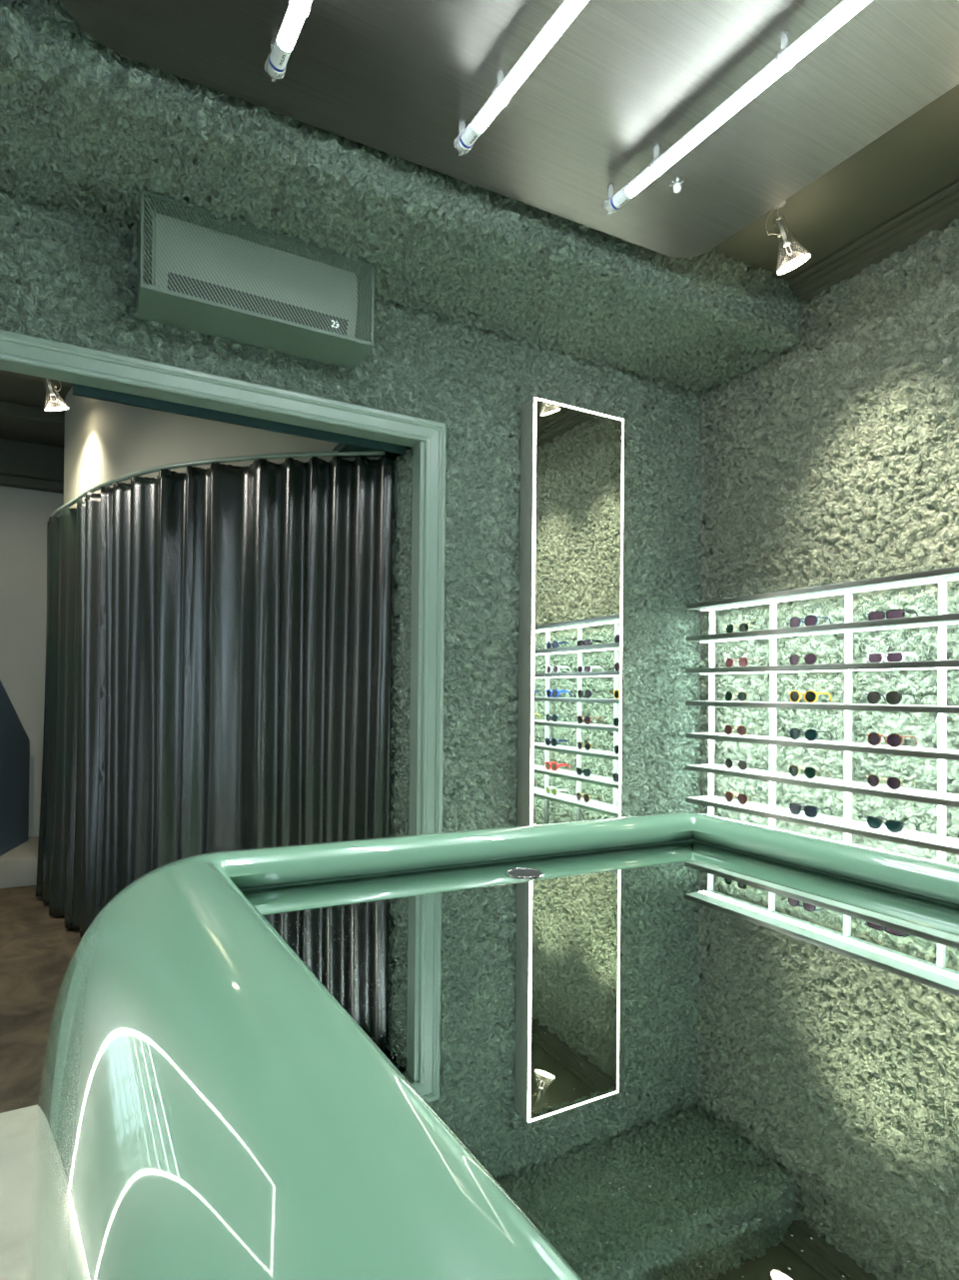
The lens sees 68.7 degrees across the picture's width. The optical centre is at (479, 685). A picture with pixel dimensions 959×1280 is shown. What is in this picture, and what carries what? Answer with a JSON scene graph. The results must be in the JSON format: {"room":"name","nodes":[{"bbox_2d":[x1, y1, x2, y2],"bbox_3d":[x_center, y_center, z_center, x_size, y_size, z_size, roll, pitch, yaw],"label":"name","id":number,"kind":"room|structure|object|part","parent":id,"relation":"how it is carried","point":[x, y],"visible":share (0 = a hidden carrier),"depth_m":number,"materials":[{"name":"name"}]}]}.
{"room":"shop","nodes":[
{"label":"shop","id":0,"kind":"room"},
{"bbox_2d":[0,1105,37,1279],"bbox_3d":[-0.006,1.365,0.632,5.000,0.100,4.080,1,-1,-29],"label":"floor","id":1,"kind":"structure","parent":0,"point":[18,1126],"depth_m":1.84,"materials":[{"name":"concrete"}]},
{"bbox_2d":[25,812,958,1279],"bbox_3d":[0.359,0.780,0.558,1.320,1.073,1.884,1,-1,-29],"label":"countertop","id":2,"kind":"structure","parent":1,"relation":"on","point":[672,1045],"depth_m":0.53,"materials":[{"name":"green paint"}]},
{"bbox_2d":[0,485,63,836],"bbox_3d":[-3.223,-0.332,5.444,6.100,3.309,0.100,1,-1,-29],"label":"wall","id":3,"kind":"structure","parent":0,"point":[25,514],"depth_m":5.29,"materials":[{"name":"white paint"}]},
{"bbox_2d":[0,369,72,493],"bbox_3d":[-3.951,-1.650,3.999,3.390,0.309,1.750,1,-1,-29],"label":"ceiling","id":4,"kind":"structure","parent":3,"relation":"attached to","point":[23,465],"depth_m":5.12,"materials":[{"name":"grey paint"}]},
{"bbox_2d":[0,373,71,447],"bbox_3d":[-2.402,-1.891,3.868,6.200,0.200,3.660,1,-1,-29],"label":"ceiling","id":5,"kind":"structure","parent":0,"point":[13,389],"depth_m":4.37,"materials":[{"name":"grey paint"}]},
{"bbox_2d":[43,378,69,411],"bbox_3d":[-2.283,-1.589,3.778,0.133,0.244,0.121,1,-1,-29],"label":"spotlight","id":6,"kind":"object","parent":5,"relation":"hanging from","point":[47,380],"visible":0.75,"depth_m":3.75,"materials":[{"name":"silver glass"}]},
{"bbox_3d":[-2.290,-1.585,3.751,0.024,0.124,0.059,0,0,18],"label":"lamp stem","id":7,"kind":"part","parent":6,"relation":"part of","materials":[{"name":"silver metal"}]},
{"bbox_2d":[0,885,81,1113],"bbox_3d":[-2.339,1.368,3.774,6.100,0.100,3.670,1,-1,-29],"label":"floor","id":8,"kind":"structure","parent":0,"point":[37,949],"depth_m":3.11,"materials":[{"name":"brown wood"}]},
{"bbox_2d":[0,836,38,889],"bbox_3d":[-4.205,1.213,4.396,3.390,0.182,0.797,1,-1,-29],"label":"platform","id":9,"kind":"object","parent":8,"relation":"on","point":[18,866],"depth_m":4.61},
{"bbox_2d":[0,680,29,856],"bbox_3d":[-3.197,0.367,4.680,0.030,1.531,1.000,1,0,-15],"label":"panel","id":10,"kind":"object","parent":9,"relation":"on","point":[14,740],"visible":1,"depth_m":4.85,"materials":[{"name":"stone"}]},
{"bbox_2d":[63,386,381,508],"bbox_3d":[-1.754,-0.230,3.932,3.059,3.109,0.621,0,-1,43],"label":"wall","id":11,"kind":"structure","parent":0,"point":[105,441],"depth_m":3.50,"materials":[{"name":"white paint"}]},
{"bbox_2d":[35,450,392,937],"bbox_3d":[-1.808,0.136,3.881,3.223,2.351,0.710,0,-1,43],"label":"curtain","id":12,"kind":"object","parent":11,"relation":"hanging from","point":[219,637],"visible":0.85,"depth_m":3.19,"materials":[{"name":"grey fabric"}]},
{"bbox_3d":[-1.790,-1.027,3.905,3.168,0.024,0.663,0,-1,43],"label":"rail","id":13,"kind":"part","parent":12,"relation":"part of","materials":[{"name":"metal"}]},
{"bbox_2d":[332,443,410,461],"bbox_3d":[-0.497,-1.041,3.126,0.260,0.038,0.520,1,-1,-29],"label":"board","id":14,"kind":"object","parent":11,"relation":"attached to","point":[341,448],"visible":0.21,"depth_m":3.06,"materials":[{"name":"teal"}]},
{"bbox_2d":[72,383,406,455],"bbox_3d":[-0.835,-0.992,2.637,1.200,0.046,0.015,1,-1,-29],"label":"door frame","id":15,"kind":"structure","parent":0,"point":[78,390],"depth_m":2.58,"materials":[{"name":"teal"}]},
{"bbox_2d":[0,186,702,832],"bbox_3d":[-0.975,-0.144,2.454,4.800,2.929,0.001,1,-1,-29],"label":"wall","id":16,"kind":"structure","parent":0,"point":[69,275],"depth_m":3.00,"materials":[{"name":"green paint"}]},
{"bbox_2d":[0,329,446,835],"bbox_3d":[-0.992,0.117,2.469,1.868,2.407,0.106,1,-1,-29],"label":"door frame","id":17,"kind":"structure","parent":16,"relation":"attached to","point":[19,353],"depth_m":2.79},
{"bbox_2d":[136,189,374,369],"bbox_3d":[-0.768,-1.386,2.454,0.761,0.304,0.214,1,-1,-29],"label":"enclosure","id":18,"kind":"object","parent":16,"relation":"attached to","point":[163,306],"visible":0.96,"depth_m":2.38,"materials":[{"name":"green metal"}]},
{"bbox_2d":[149,212,357,337],"bbox_3d":[-0.775,-1.377,2.447,0.671,0.262,0.168,1,-1,-29],"label":"air conditioner","id":19,"kind":"object","parent":18,"relation":"in","point":[159,219],"visible":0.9,"depth_m":2.35,"materials":[{"name":"grey plastic"}]},
{"bbox_2d":[167,271,347,335],"bbox_3d":[-0.739,-1.286,2.389,0.591,0.056,0.032,1,-1,-29],"label":"outlet","id":20,"kind":"object","parent":19,"relation":"attached to","point":[178,273],"depth_m":2.37,"materials":[{"name":"green"}]},
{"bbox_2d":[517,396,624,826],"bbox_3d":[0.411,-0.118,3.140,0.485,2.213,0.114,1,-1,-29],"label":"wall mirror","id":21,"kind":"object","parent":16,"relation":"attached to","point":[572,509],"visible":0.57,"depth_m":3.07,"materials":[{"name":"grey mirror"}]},
{"bbox_2d":[389,446,412,837],"bbox_3d":[-0.370,0.163,3.072,0.001,2.335,0.360,1,-1,-29],"label":"wall reveal","id":22,"kind":"structure","parent":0,"point":[403,466],"depth_m":3.04,"materials":[{"name":"green paint"}]},
{"bbox_2d":[478,391,702,813],"bbox_3d":[-1.002,-0.284,2.507,5.000,3.209,0.060,1,-1,-29],"label":"wall","id":23,"kind":"structure","parent":0,"point":[700,406],"depth_m":3.64,"materials":[{"name":"green paint"}]},
{"bbox_2d":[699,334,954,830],"bbox_3d":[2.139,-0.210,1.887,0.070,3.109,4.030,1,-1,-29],"label":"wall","id":24,"kind":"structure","parent":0,"point":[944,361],"depth_m":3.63,"materials":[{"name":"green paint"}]},
{"bbox_2d":[786,178,958,301],"bbox_3d":[2.208,-1.731,1.583,0.135,0.070,3.424,1,-1,-29],"label":"trim","id":25,"kind":"structure","parent":24,"relation":"attached to","point":[935,212],"depth_m":2.73,"materials":[{"name":"green paint"}]},
{"bbox_2d":[699,218,958,864],"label":"wall","id":26,"kind":"structure","parent":0,"point":[887,320],"depth_m":2.92,"materials":[{"name":"green paint"}]},
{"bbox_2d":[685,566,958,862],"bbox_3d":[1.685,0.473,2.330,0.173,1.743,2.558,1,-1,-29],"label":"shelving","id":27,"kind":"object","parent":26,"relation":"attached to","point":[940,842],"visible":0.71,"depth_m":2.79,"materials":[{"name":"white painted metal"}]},
{"bbox_3d":[1.149,0.164,3.474,0.026,1.071,0.018,1,-1,-29],"label":"post","id":28,"kind":"part","parent":27,"relation":"part of","materials":[{"name":"white"}]},
{"bbox_2d":[724,724,761,735],"bbox_3d":[1.224,0.205,3.262,0.111,0.047,0.141,1,-1,-29],"label":"sunglasses","id":29,"kind":"object","parent":27,"relation":"on","point":[741,729],"visible":1,"depth_m":3.22,"materials":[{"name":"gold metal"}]},
{"bbox_2d":[724,791,762,804],"bbox_3d":[1.225,0.517,3.255,0.112,0.050,0.141,1,-1,-29],"label":"sunglasses","id":30,"kind":"object","parent":27,"relation":"on","point":[742,798],"visible":1,"depth_m":3.21,"materials":[{"name":"gold metal"}]},
{"bbox_3d":[1.181,0.516,3.231,0.012,0.050,0.141,1,-1,-29],"label":"frame","id":31,"kind":"part","parent":30,"relation":"part of","materials":[{"name":"gold metal"}]},
{"bbox_2d":[724,758,762,770],"bbox_3d":[1.225,0.362,3.256,0.111,0.047,0.141,1,-1,-29],"label":"sunglasses","id":32,"kind":"object","parent":27,"relation":"on","point":[742,764],"visible":1,"depth_m":3.21,"materials":[{"name":"silver metal"}]},
{"bbox_2d":[724,657,762,667],"bbox_3d":[1.229,-0.106,3.261,0.111,0.046,0.141,1,-1,-29],"label":"sunglasses","id":33,"kind":"object","parent":27,"relation":"on","point":[742,661],"visible":0.91,"depth_m":3.22,"materials":[{"name":"brown plastic"}]},
{"bbox_3d":[1.186,-0.107,3.237,0.012,0.046,0.141,1,-1,-29],"label":"frame","id":34,"kind":"part","parent":33,"relation":"part of","materials":[{"name":"brown plastic"}]},
{"bbox_2d":[725,691,761,701],"bbox_3d":[1.226,0.050,3.263,0.112,0.046,0.141,1,-1,-29],"label":"sunglasses","id":35,"kind":"object","parent":27,"relation":"on","point":[742,696],"visible":1,"depth_m":3.22,"materials":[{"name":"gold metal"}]},
{"bbox_2d":[725,622,762,632],"bbox_3d":[1.232,-0.263,3.261,0.112,0.046,0.141,1,-1,-29],"label":"sunglasses","id":36,"kind":"object","parent":27,"relation":"on","point":[743,627],"visible":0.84,"depth_m":3.22,"materials":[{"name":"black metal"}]},
{"bbox_3d":[1.321,0.163,3.158,0.026,1.071,0.018,1,-1,-29],"label":"post","id":37,"kind":"part","parent":27,"relation":"part of","materials":[{"name":"white"}]},
{"bbox_2d":[788,614,831,627],"bbox_3d":[1.396,-0.266,2.957,0.114,0.051,0.145,1,-1,-29],"label":"sunglasses","id":38,"kind":"object","parent":27,"relation":"on","point":[794,622],"visible":0.8,"depth_m":2.92,"materials":[{"name":"blue"}]},
{"bbox_2d":[788,764,831,779],"bbox_3d":[1.390,0.359,2.953,0.111,0.050,0.141,1,-1,-29],"label":"sunglasses","id":39,"kind":"object","parent":27,"relation":"on","point":[810,772],"visible":1,"depth_m":2.91,"materials":[{"name":"gold metal"}]},
{"bbox_3d":[1.347,0.359,2.929,0.012,0.050,0.141,1,-1,-29],"label":"frame","id":40,"kind":"part","parent":39,"relation":"part of","materials":[{"name":"gold metal"}]},
{"bbox_2d":[788,802,832,817],"bbox_3d":[1.391,0.517,2.946,0.114,0.047,0.146,1,-1,-29],"label":"sunglasses","id":41,"kind":"object","parent":27,"relation":"on","point":[795,808],"visible":1,"depth_m":2.91,"materials":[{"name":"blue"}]},
{"bbox_2d":[788,690,832,703],"bbox_3d":[1.394,0.046,2.953,0.114,0.052,0.146,1,-1,-29],"label":"sunglasses","id":42,"kind":"object","parent":27,"relation":"on","point":[810,696],"visible":0.99,"depth_m":2.91,"materials":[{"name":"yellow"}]},
{"bbox_2d":[788,653,832,665],"bbox_3d":[1.395,-0.109,2.956,0.114,0.050,0.144,1,-1,-29],"label":"sunglasses","id":43,"kind":"object","parent":27,"relation":"on","point":[809,658],"visible":0.94,"depth_m":2.92,"materials":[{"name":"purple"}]},
{"bbox_2d":[788,728,832,741],"bbox_3d":[1.393,0.203,2.951,0.114,0.050,0.144,1,-1,-29],"label":"sunglasses","id":44,"kind":"object","parent":27,"relation":"on","point":[810,734],"visible":1,"depth_m":2.91,"materials":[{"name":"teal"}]},
{"bbox_3d":[1.685,0.551,2.329,0.173,0.022,2.558,1,-1,-29],"label":"shelf","id":45,"kind":"part","parent":27,"relation":"part of","materials":[{"name":"silver metal"}]},
{"bbox_3d":[1.686,0.395,2.330,0.173,0.022,2.558,1,-1,-29],"label":"shelf","id":46,"kind":"part","parent":27,"relation":"part of","materials":[{"name":"silver metal"}]},
{"bbox_3d":[1.688,0.238,2.332,0.173,0.022,2.558,1,-1,-29],"label":"shelf","id":47,"kind":"part","parent":27,"relation":"part of","materials":[{"name":"silver metal"}]},
{"bbox_3d":[1.689,0.082,2.333,0.173,0.022,2.558,1,-1,-29],"label":"shelf","id":48,"kind":"part","parent":27,"relation":"part of","materials":[{"name":"silver metal"}]},
{"bbox_3d":[1.690,-0.074,2.334,0.173,0.022,2.558,1,-1,-29],"label":"shelf","id":49,"kind":"part","parent":27,"relation":"part of","materials":[{"name":"silver metal"}]},
{"bbox_3d":[1.692,-0.230,2.335,0.173,0.022,2.558,1,-1,-29],"label":"shelf","id":50,"kind":"part","parent":27,"relation":"part of","materials":[{"name":"silver metal"}]},
{"bbox_3d":[1.693,-0.387,2.336,0.173,0.022,2.558,1,-1,-29],"label":"shelf","id":51,"kind":"part","parent":27,"relation":"part of","materials":[{"name":"silver metal"}]},
{"bbox_3d":[1.493,0.162,2.841,0.026,1.071,0.018,1,-1,-29],"label":"post","id":52,"kind":"part","parent":27,"relation":"part of","materials":[{"name":"white"}]},
{"bbox_2d":[865,691,916,704],"bbox_3d":[1.558,0.046,2.651,0.114,0.051,0.145,1,-1,-29],"label":"sunglasses","id":53,"kind":"object","parent":27,"relation":"on","point":[873,697],"visible":1,"depth_m":2.61,"materials":[{"name":"black plastic"}]},
{"bbox_2d":[866,774,916,789],"bbox_3d":[1.555,0.360,2.648,0.111,0.047,0.141,1,-1,-29],"label":"sunglasses","id":54,"kind":"object","parent":27,"relation":"on","point":[873,780],"visible":1,"depth_m":2.61,"materials":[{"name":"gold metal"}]},
{"bbox_2d":[866,732,917,747],"bbox_3d":[1.558,0.202,2.648,0.114,0.051,0.145,1,-1,-29],"label":"sunglasses","id":55,"kind":"object","parent":27,"relation":"on","point":[874,738],"visible":1,"depth_m":2.61,"materials":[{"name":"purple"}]},
{"bbox_2d":[866,651,918,662],"bbox_3d":[1.562,-0.105,2.648,0.114,0.039,0.150,1,-1,-29],"label":"sunglasses","id":56,"kind":"object","parent":27,"relation":"on","point":[876,656],"visible":0.91,"depth_m":2.61,"materials":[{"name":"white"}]},
{"bbox_2d":[866,816,918,832],"bbox_3d":[1.556,0.518,2.644,0.113,0.044,0.149,1,-1,-29],"label":"sunglasses","id":57,"kind":"object","parent":27,"relation":"on","point":[875,822],"visible":1,"depth_m":2.60,"materials":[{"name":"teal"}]},
{"bbox_2d":[867,608,918,620],"bbox_3d":[1.564,-0.262,2.648,0.115,0.041,0.152,1,-1,-29],"label":"sunglasses","id":58,"kind":"object","parent":27,"relation":"on","point":[891,614],"visible":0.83,"depth_m":2.61,"materials":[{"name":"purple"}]},
{"bbox_3d":[1.664,0.161,2.525,0.026,1.071,0.018,1,-1,-29],"label":"post","id":59,"kind":"part","parent":27,"relation":"part of","materials":[{"name":"white"}]},
{"bbox_2d":[714,83,958,280],"bbox_3d":[0.019,-1.844,0.665,5.000,0.100,4.100,1,-1,-29],"label":"ceiling","id":60,"kind":"structure","parent":0,"point":[918,157],"depth_m":2.52,"materials":[{"name":"green paint"}]},
{"bbox_2d":[0,0,803,392],"bbox_3d":[-0.825,-1.669,2.216,4.800,0.240,0.568,1,-1,-29],"label":"soffit beam","id":61,"kind":"structure","parent":60,"relation":"attached to","point":[85,124],"depth_m":2.29,"materials":[{"name":"green paint"}]},
{"bbox_2d":[60,0,958,257],"bbox_3d":[0.549,-1.696,1.062,2.166,0.179,2.692,1,-1,-29],"label":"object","id":62,"kind":"structure","parent":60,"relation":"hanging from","point":[625,81],"depth_m":1.86,"materials":[{"name":"metal"}]},
{"bbox_2d":[268,0,311,75],"bbox_3d":[-0.183,-1.566,1.236,0.049,0.092,1.258,1,-1,-32],"label":"tube","id":63,"kind":"object","parent":62,"relation":"attached to","point":[297,10],"visible":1,"depth_m":1.65,"materials":[{"name":"white glass"}]},
{"bbox_2d":[276,0,311,51],"bbox_3d":[-0.181,-1.544,1.232,0.038,0.038,1.078,1,-1,-32],"label":"tube light","id":64,"kind":"object","parent":63,"relation":"attached to","point":[297,10],"depth_m":1.62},
{"bbox_2d":[457,0,588,150],"bbox_3d":[0.280,-1.560,1.476,0.049,0.092,1.258,1,-1,-32],"label":"tube","id":65,"kind":"object","parent":62,"relation":"attached to","point":[566,13],"visible":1,"depth_m":1.74,"materials":[{"name":"white glass"}]},
{"bbox_2d":[607,0,872,211],"bbox_3d":[0.749,-1.554,1.721,0.049,0.092,1.258,1,-1,-32],"label":"tube","id":66,"kind":"object","parent":62,"relation":"attached to","point":[845,9],"visible":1,"depth_m":1.80,"materials":[{"name":"white glass"}]},
{"bbox_2d":[765,205,811,273],"bbox_3d":[1.124,-1.648,2.568,0.192,0.242,0.121,1,-1,-29],"label":"spotlight","id":67,"kind":"object","parent":60,"relation":"hanging from","point":[798,261],"visible":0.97,"depth_m":2.57,"materials":[{"name":"silver glass"}]},
{"bbox_3d":[1.068,-1.696,2.550,0.076,0.125,0.014,1,-1,-29],"label":"cord","id":68,"kind":"part","parent":67,"relation":"part of","materials":[{"name":"grey plastic"}]},
{"bbox_3d":[1.121,-1.645,2.578,0.066,0.123,0.024,1,0,-8],"label":"lamp stem","id":69,"kind":"part","parent":67,"relation":"part of","materials":[{"name":"silver metal"}]}
]}

